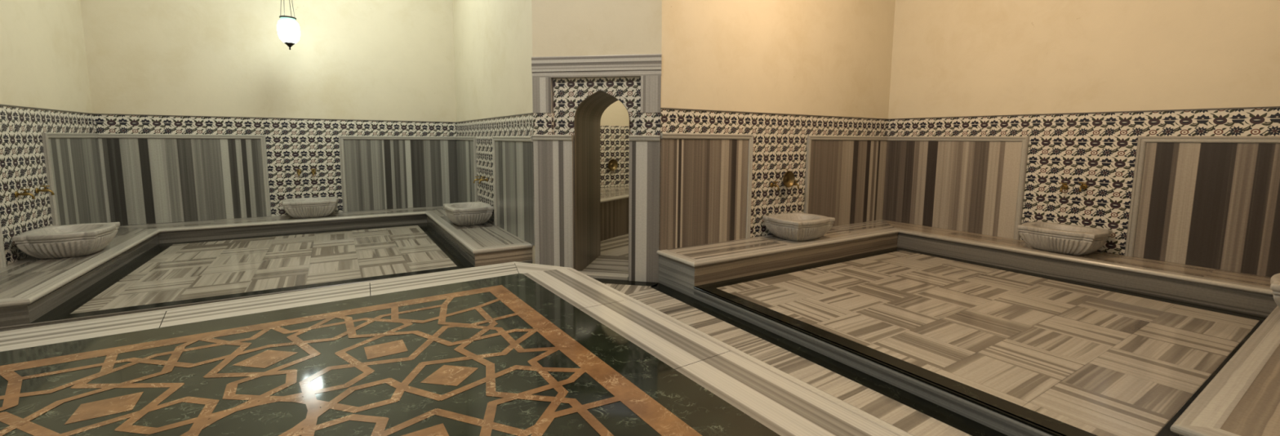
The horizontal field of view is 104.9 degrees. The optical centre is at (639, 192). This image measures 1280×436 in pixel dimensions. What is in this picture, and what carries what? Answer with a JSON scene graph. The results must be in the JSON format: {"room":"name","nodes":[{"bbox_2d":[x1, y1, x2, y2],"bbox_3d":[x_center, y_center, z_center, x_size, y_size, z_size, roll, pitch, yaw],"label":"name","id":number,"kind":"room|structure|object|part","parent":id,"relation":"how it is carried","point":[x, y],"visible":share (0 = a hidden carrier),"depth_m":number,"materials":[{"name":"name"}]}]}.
{"room":"spa","nodes":[
{"label":"spa","id":0,"kind":"room"},
{"bbox_2d":[0,0,95,264],"bbox_3d":[-6.320,-1.309,4.789,0.262,5.200,4.263,-3,7,-32],"label":"wall","id":1,"kind":"structure","parent":0,"point":[45,84],"depth_m":5.20,"materials":[{"name":"beige paint"}]},
{"bbox_2d":[0,219,6,268],"bbox_3d":[-5.491,0.141,3.852,0.040,1.245,1.531,-3,7,-32],"label":"wall panel","id":2,"kind":"object","parent":1,"relation":"attached to","point":[2,258],"visible":1,"depth_m":4.53,"materials":[{"name":"grey stone"}]},
{"bbox_2d":[14,188,35,199],"bbox_3d":[-6.065,0.012,4.860,0.123,0.107,0.070,-3,7,-32],"label":"tap","id":3,"kind":"object","parent":1,"relation":"attached to","point":[16,193],"visible":1,"depth_m":4.85,"materials":[{"name":"brown metal"}]},
{"bbox_3d":[-6.066,-0.020,4.855,0.061,0.042,0.058,2,6,15],"label":"cross handle","id":4,"kind":"part","parent":3,"relation":"part of","materials":[{"name":"gold metal"}]},
{"bbox_3d":[-6.061,0.031,4.864,0.113,0.068,0.032,-3,7,-32],"label":"spout","id":5,"kind":"part","parent":3,"relation":"part of","materials":[{"name":"gold metal"}]},
{"bbox_2d":[35,185,54,195],"bbox_3d":[-6.276,-0.026,5.197,0.123,0.107,0.070,-3,7,-32],"label":"tap","id":6,"kind":"object","parent":1,"relation":"attached to","point":[37,190],"visible":1,"depth_m":5.19,"materials":[{"name":"brown metal"}]},
{"bbox_3d":[-6.277,-0.058,5.193,0.061,0.042,0.058,2,6,15],"label":"cross handle","id":7,"kind":"part","parent":6,"relation":"part of","materials":[{"name":"gold metal"}]},
{"bbox_3d":[-6.272,-0.007,5.202,0.113,0.068,0.032,-3,7,-32],"label":"spout","id":8,"kind":"part","parent":6,"relation":"part of","materials":[{"name":"gold metal"}]},
{"bbox_2d":[40,132,106,225],"bbox_3d":[-6.825,-0.101,5.988,0.040,1.245,1.437,-3,7,-32],"label":"wall panel","id":9,"kind":"object","parent":1,"relation":"attached to","point":[72,162],"visible":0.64,"depth_m":5.88,"materials":[{"name":"grey stone"}]},
{"bbox_2d":[0,259,533,331],"bbox_3d":[-3.230,0.971,4.602,4.586,0.152,0.106,-3,7,-32],"label":"trim","id":10,"kind":"structure","parent":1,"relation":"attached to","point":[99,316],"depth_m":4.01,"materials":[{"name":"grey stone"}]},
{"bbox_2d":[30,222,475,323],"bbox_3d":[-4.067,0.742,5.947,3.280,0.002,3.291,-3,7,-32],"label":"floor","id":11,"kind":"structure","parent":0,"point":[170,273],"depth_m":5.39,"materials":[{"name":"stone"}]},
{"bbox_2d":[0,205,533,327],"bbox_3d":[-4.235,0.620,6.195,4.586,0.194,3.955,-3,7,-32],"label":"bench","id":12,"kind":"object","parent":11,"relation":"on","point":[31,286],"visible":0.92,"depth_m":5.78,"materials":[{"name":"grey stone"}]},
{"bbox_2d":[12,222,119,258],"bbox_3d":[-5.862,0.500,5.077,0.629,0.262,0.746,-3,7,-32],"label":"basin","id":13,"kind":"object","parent":12,"relation":"on","point":[54,242],"visible":1,"depth_m":4.88,"materials":[{"name":"stone"}]},
{"bbox_2d":[281,196,338,218],"bbox_3d":[-5.071,0.233,7.593,0.746,0.262,0.629,-3,7,-32],"label":"basin","id":14,"kind":"object","parent":12,"relation":"on","point":[319,206],"visible":1,"depth_m":7.40,"materials":[{"name":"stone"}]},
{"bbox_3d":[-5.071,0.268,7.597,0.696,0.190,0.581,-3,7,-32],"label":"fluted bowl","id":15,"kind":"part","parent":14,"relation":"part of","materials":[{"name":"stone"}]},
{"bbox_2d":[443,201,493,226],"bbox_3d":[-2.466,0.309,7.070,0.629,0.262,0.746,-3,7,-32],"label":"basin","id":16,"kind":"object","parent":12,"relation":"on","point":[473,213],"visible":1,"depth_m":6.84,"materials":[{"name":"stone"}]},
{"bbox_3d":[-2.466,0.344,7.074,0.581,0.190,0.696,-3,7,-32],"label":"fluted bowl","id":17,"kind":"part","parent":16,"relation":"part of","materials":[{"name":"stone"}]},
{"bbox_2d":[80,0,456,216],"bbox_3d":[-5.325,-1.622,7.744,5.086,5.200,0.262,-3,7,-32],"label":"wall","id":18,"kind":"structure","parent":0,"point":[386,68],"depth_m":7.55,"materials":[{"name":"beige paint"}]},
{"bbox_2d":[97,133,271,225],"bbox_3d":[-6.443,-0.212,7.041,1.806,1.245,0.040,-3,7,-32],"label":"wall panel","id":19,"kind":"object","parent":18,"relation":"attached to","point":[146,178],"visible":0.89,"depth_m":7.00,"materials":[{"name":"grey stone"}]},
{"bbox_2d":[296,168,301,176],"bbox_3d":[-5.319,-0.318,7.675,0.070,0.107,0.123,-3,7,-32],"label":"tap","id":20,"kind":"object","parent":18,"relation":"attached to","point":[298,171],"visible":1,"depth_m":7.67,"materials":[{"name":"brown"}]},
{"bbox_2d":[311,168,315,175],"bbox_3d":[-5.157,-0.327,7.774,0.070,0.107,0.123,-3,7,-32],"label":"tap","id":21,"kind":"object","parent":18,"relation":"attached to","point":[313,171],"visible":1,"depth_m":7.77,"materials":[{"name":"brown metal"}]},
{"bbox_2d":[338,135,457,212],"bbox_3d":[-4.092,-0.352,8.493,1.832,1.245,0.040,-3,7,-32],"label":"wall panel","id":22,"kind":"object","parent":18,"relation":"attached to","point":[378,172],"visible":0.87,"depth_m":8.45,"materials":[{"name":"grey stone"}]},
{"bbox_2d":[452,0,535,263],"bbox_3d":[-2.148,-1.540,7.203,0.262,5.200,4.041,-3,7,-32],"label":"wall","id":23,"kind":"structure","parent":0,"point":[493,38],"depth_m":6.87,"materials":[{"name":"beige paint"}]},
{"bbox_2d":[455,136,477,202],"bbox_3d":[-2.967,-0.332,8.381,0.040,1.245,1.419,-3,7,-32],"label":"wall panel","id":24,"kind":"object","parent":23,"relation":"attached to","point":[466,152],"visible":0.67,"depth_m":8.31,"materials":[{"name":"grey stone"}]},
{"bbox_2d":[473,176,481,182],"bbox_3d":[-2.495,-0.202,7.539,0.123,0.107,0.070,-3,7,-32],"label":"tap","id":25,"kind":"object","parent":23,"relation":"attached to","point":[477,179],"visible":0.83,"depth_m":7.53,"materials":[{"name":"brown metal"}]},
{"bbox_2d":[478,176,487,183],"bbox_3d":[-2.316,-0.189,7.250,0.123,0.107,0.070,-3,7,-32],"label":"tap","id":26,"kind":"object","parent":23,"relation":"attached to","point":[482,179],"visible":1,"depth_m":7.24,"materials":[{"name":"brown metal"}]},
{"bbox_2d":[492,136,534,245],"bbox_3d":[-1.622,-0.088,6.227,0.040,1.245,1.560,-3,7,-32],"label":"wall panel","id":27,"kind":"object","parent":23,"relation":"attached to","point":[513,156],"visible":1,"depth_m":6.13,"materials":[{"name":"grey stone"}]},
{"bbox_2d":[531,0,662,244],"bbox_3d":[-0.378,-1.379,5.839,1.833,5.200,1.100,2,6,11],"label":"wall","id":28,"kind":"structure","parent":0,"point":[560,28],"depth_m":5.25,"materials":[{"name":"beige paint"}]},
{"bbox_2d":[531,53,662,282],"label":"door frame","id":29,"kind":"structure","parent":28,"relation":"attached to","point":[571,95],"depth_m":5.45,"materials":[{"name":"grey stone"}]},
{"bbox_2d":[600,100,629,187],"bbox_3d":[-0.661,-1.772,9.439,4.700,5.200,0.206,-4,7,-33],"label":"wall","id":30,"kind":"structure","parent":0,"point":[615,120],"depth_m":9.52,"materials":[{"name":"tile"}]},
{"bbox_2d":[608,157,617,170],"bbox_3d":[-0.548,-0.558,9.514,0.224,0.257,0.116,-4,7,-33],"label":"bowl","id":31,"kind":"object","parent":30,"relation":"attached to","point":[612,164],"visible":1,"depth_m":9.50,"materials":[{"name":"gold metal"}]},
{"bbox_2d":[658,0,895,248],"bbox_3d":[2.031,-1.428,6.451,4.433,5.200,0.262,-3,7,-32],"label":"wall","id":32,"kind":"structure","parent":0,"point":[781,73],"depth_m":6.14,"materials":[{"name":"beige paint"}]},
{"bbox_2d":[658,133,753,250],"bbox_3d":[0.792,-0.039,5.651,1.344,1.272,0.040,-3,7,-32],"label":"wall panel","id":33,"kind":"object","parent":32,"relation":"attached to","point":[705,181],"visible":1,"depth_m":5.62,"materials":[{"name":"stone"}]},
{"bbox_2d":[769,181,779,190],"bbox_3d":[1.700,-0.092,6.169,0.070,0.107,0.123,-3,7,-32],"label":"tap","id":34,"kind":"object","parent":32,"relation":"attached to","point":[771,184],"visible":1,"depth_m":6.16,"materials":[{"name":"brown metal"}]},
{"bbox_2d":[782,168,795,187],"bbox_3d":[1.854,-0.193,6.261,0.214,0.247,0.116,-3,7,-32],"label":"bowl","id":35,"kind":"object","parent":32,"relation":"attached to","point":[788,178],"visible":1,"depth_m":6.25,"materials":[{"name":"gold metal"}]},
{"bbox_2d":[792,180,799,188],"bbox_3d":[2.012,-0.111,6.366,0.070,0.107,0.123,-3,7,-32],"label":"tap","id":36,"kind":"object","parent":32,"relation":"attached to","point":[795,183],"visible":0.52,"depth_m":6.34,"materials":[{"name":"brown metal"}]},
{"bbox_2d":[804,135,888,226],"bbox_3d":[2.982,-0.173,7.035,1.833,1.272,0.040,-3,7,-32],"label":"wall panel","id":37,"kind":"object","parent":32,"relation":"attached to","point":[845,179],"visible":0.83,"depth_m":7.00,"materials":[{"name":"stone"}]},
{"bbox_2d":[658,271,1053,435],"bbox_3d":[1.410,1.135,3.498,0.015,0.130,4.538,-3,7,-32],"label":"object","id":38,"kind":"structure","parent":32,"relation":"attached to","point":[1005,424],"depth_m":3.27,"materials":[{"name":"grey stone"}]},
{"bbox_2d":[693,286,1066,435],"bbox_3d":[1.415,1.089,3.497,0.030,0.018,3.268,-3,7,-32],"label":"trim","id":39,"kind":"structure","parent":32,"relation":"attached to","point":[859,353],"depth_m":3.07,"materials":[{"name":"black stone"}]},
{"bbox_2d":[582,233,1008,435],"bbox_3d":[-0.239,1.265,4.186,12.400,0.302,13.000,-4,7,-33],"label":"floor","id":40,"kind":"structure","parent":0,"point":[911,413],"depth_m":3.50,"materials":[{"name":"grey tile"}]},
{"bbox_2d":[0,261,914,435],"bbox_3d":[-1.504,1.132,1.948,4.246,0.431,4.026,-4,7,-34],"label":"platform","id":41,"kind":"object","parent":40,"relation":"on","point":[509,348],"visible":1,"depth_m":2.40,"materials":[{"name":"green stone"}]},
{"bbox_2d":[600,186,628,240],"bbox_3d":[-0.424,0.331,8.436,2.903,0.640,2.115,-4,7,-33],"label":"marble ledge","id":42,"kind":"object","parent":40,"relation":"on","point":[614,201],"visible":0.2,"depth_m":7.92,"materials":[{"name":"grey stone"}]},
{"bbox_3d":[-0.422,0.034,8.404,2.903,0.044,2.115,-4,7,-33],"label":"seat","id":43,"kind":"part","parent":42,"relation":"part of","materials":[{"name":"stone"}]},
{"bbox_2d":[694,246,1266,435],"bbox_3d":[2.913,0.990,4.442,3.557,0.002,3.288,-3,7,-32],"label":"floor","id":44,"kind":"structure","parent":0,"point":[1068,357],"depth_m":3.77,"materials":[{"name":"stone"}]},
{"bbox_2d":[656,219,1279,435],"bbox_3d":[3.175,0.856,4.594,4.219,0.244,4.538,-3,7,-32],"label":"bench","id":45,"kind":"object","parent":44,"relation":"on","point":[1242,398],"visible":0.96,"depth_m":4.91,"materials":[{"name":"grey stone"}]},
{"bbox_2d":[762,212,835,241],"bbox_3d":[1.959,0.429,6.099,0.746,0.262,0.629,-3,7,-32],"label":"basin","id":46,"kind":"object","parent":45,"relation":"on","point":[797,226],"visible":1,"depth_m":5.91,"materials":[{"name":"stone"}]},
{"bbox_3d":[1.959,0.465,6.102,0.696,0.190,0.581,-3,7,-32],"label":"fluted bowl","id":47,"kind":"part","parent":46,"relation":"part of","materials":[{"name":"stone"}]},
{"bbox_2d":[1017,221,1112,255],"bbox_3d":[4.710,0.516,5.486,0.629,0.262,0.746,-3,7,-32],"label":"basin","id":48,"kind":"object","parent":45,"relation":"on","point":[1077,240],"visible":1,"depth_m":5.33,"materials":[{"name":"stone"}]},
{"bbox_3d":[4.710,0.551,5.490,0.581,0.190,0.696,-3,7,-32],"label":"fluted bowl","id":49,"kind":"part","parent":48,"relation":"part of","materials":[{"name":"stone"}]},
{"bbox_2d":[1270,273,1279,308],"bbox_3d":[4.699,0.753,3.293,0.746,0.262,0.629,-3,7,-32],"label":"basin","id":50,"kind":"object","parent":45,"relation":"on","point":[1275,279],"visible":1,"depth_m":3.33,"materials":[{"name":"stone"}]},
{"bbox_3d":[4.699,0.789,3.296,0.696,0.190,0.581,-3,7,-32],"label":"fluted bowl","id":51,"kind":"part","parent":50,"relation":"part of","materials":[{"name":"stone"}]},
{"bbox_2d":[887,0,1279,269],"bbox_3d":[5.071,-1.308,5.560,0.262,5.200,5.038,-3,7,-32],"label":"wall","id":52,"kind":"structure","parent":0,"point":[1083,80],"depth_m":5.51,"materials":[{"name":"beige paint"}]},
{"bbox_2d":[882,136,1029,239],"bbox_3d":[4.212,-0.136,6.773,0.040,1.272,1.805,-3,7,-32],"label":"wall panel","id":53,"kind":"object","parent":52,"relation":"attached to","point":[975,184],"visible":1,"depth_m":6.64,"materials":[{"name":"stone"}]},
{"bbox_2d":[1059,182,1068,191],"bbox_3d":[4.863,-0.064,5.661,0.123,0.107,0.070,-3,7,-32],"label":"tap","id":54,"kind":"object","parent":52,"relation":"attached to","point":[1064,186],"visible":1,"depth_m":5.65,"materials":[{"name":"brown metal"}]},
{"bbox_2d":[1078,182,1087,191],"bbox_3d":[4.954,-0.068,5.516,0.123,0.107,0.070,-3,7,-32],"label":"tap","id":55,"kind":"object","parent":52,"relation":"attached to","point":[1083,185],"visible":1,"depth_m":5.51,"materials":[{"name":"brown metal"}]},
{"bbox_3d":[4.950,-0.048,5.516,0.113,0.068,0.032,-3,7,-32],"label":"spout","id":56,"kind":"part","parent":55,"relation":"part of","materials":[{"name":"gold metal"}]},
{"bbox_2d":[1124,136,1279,276],"bbox_3d":[5.684,0.125,4.469,0.040,1.272,1.778,-3,7,-32],"label":"wall panel","id":57,"kind":"object","parent":52,"relation":"attached to","point":[1206,202],"visible":1,"depth_m":4.76,"materials":[{"name":"stone"}]},
{"bbox_3d":[-0.201,-3.854,3.630,12.400,0.200,13.000,-4,7,-33],"label":"ceiling","id":58,"kind":"structure","parent":0,"visible":0},
{"bbox_2d":[277,0,300,49],"bbox_3d":[-4.909,-3.063,6.801,0.261,2.127,0.261,-4,7,-33],"label":"hanging lantern","id":59,"kind":"object","parent":58,"relation":"hanging from","point":[288,29],"visible":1,"depth_m":6.81,"materials":[{"name":"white glass"}]},
{"bbox_3d":[-4.915,-2.245,6.889,0.261,0.301,0.261,-4,7,-33],"label":"lamp shade","id":60,"kind":"part","parent":59,"relation":"part of","materials":[{"name":"white glass"}]}
]}

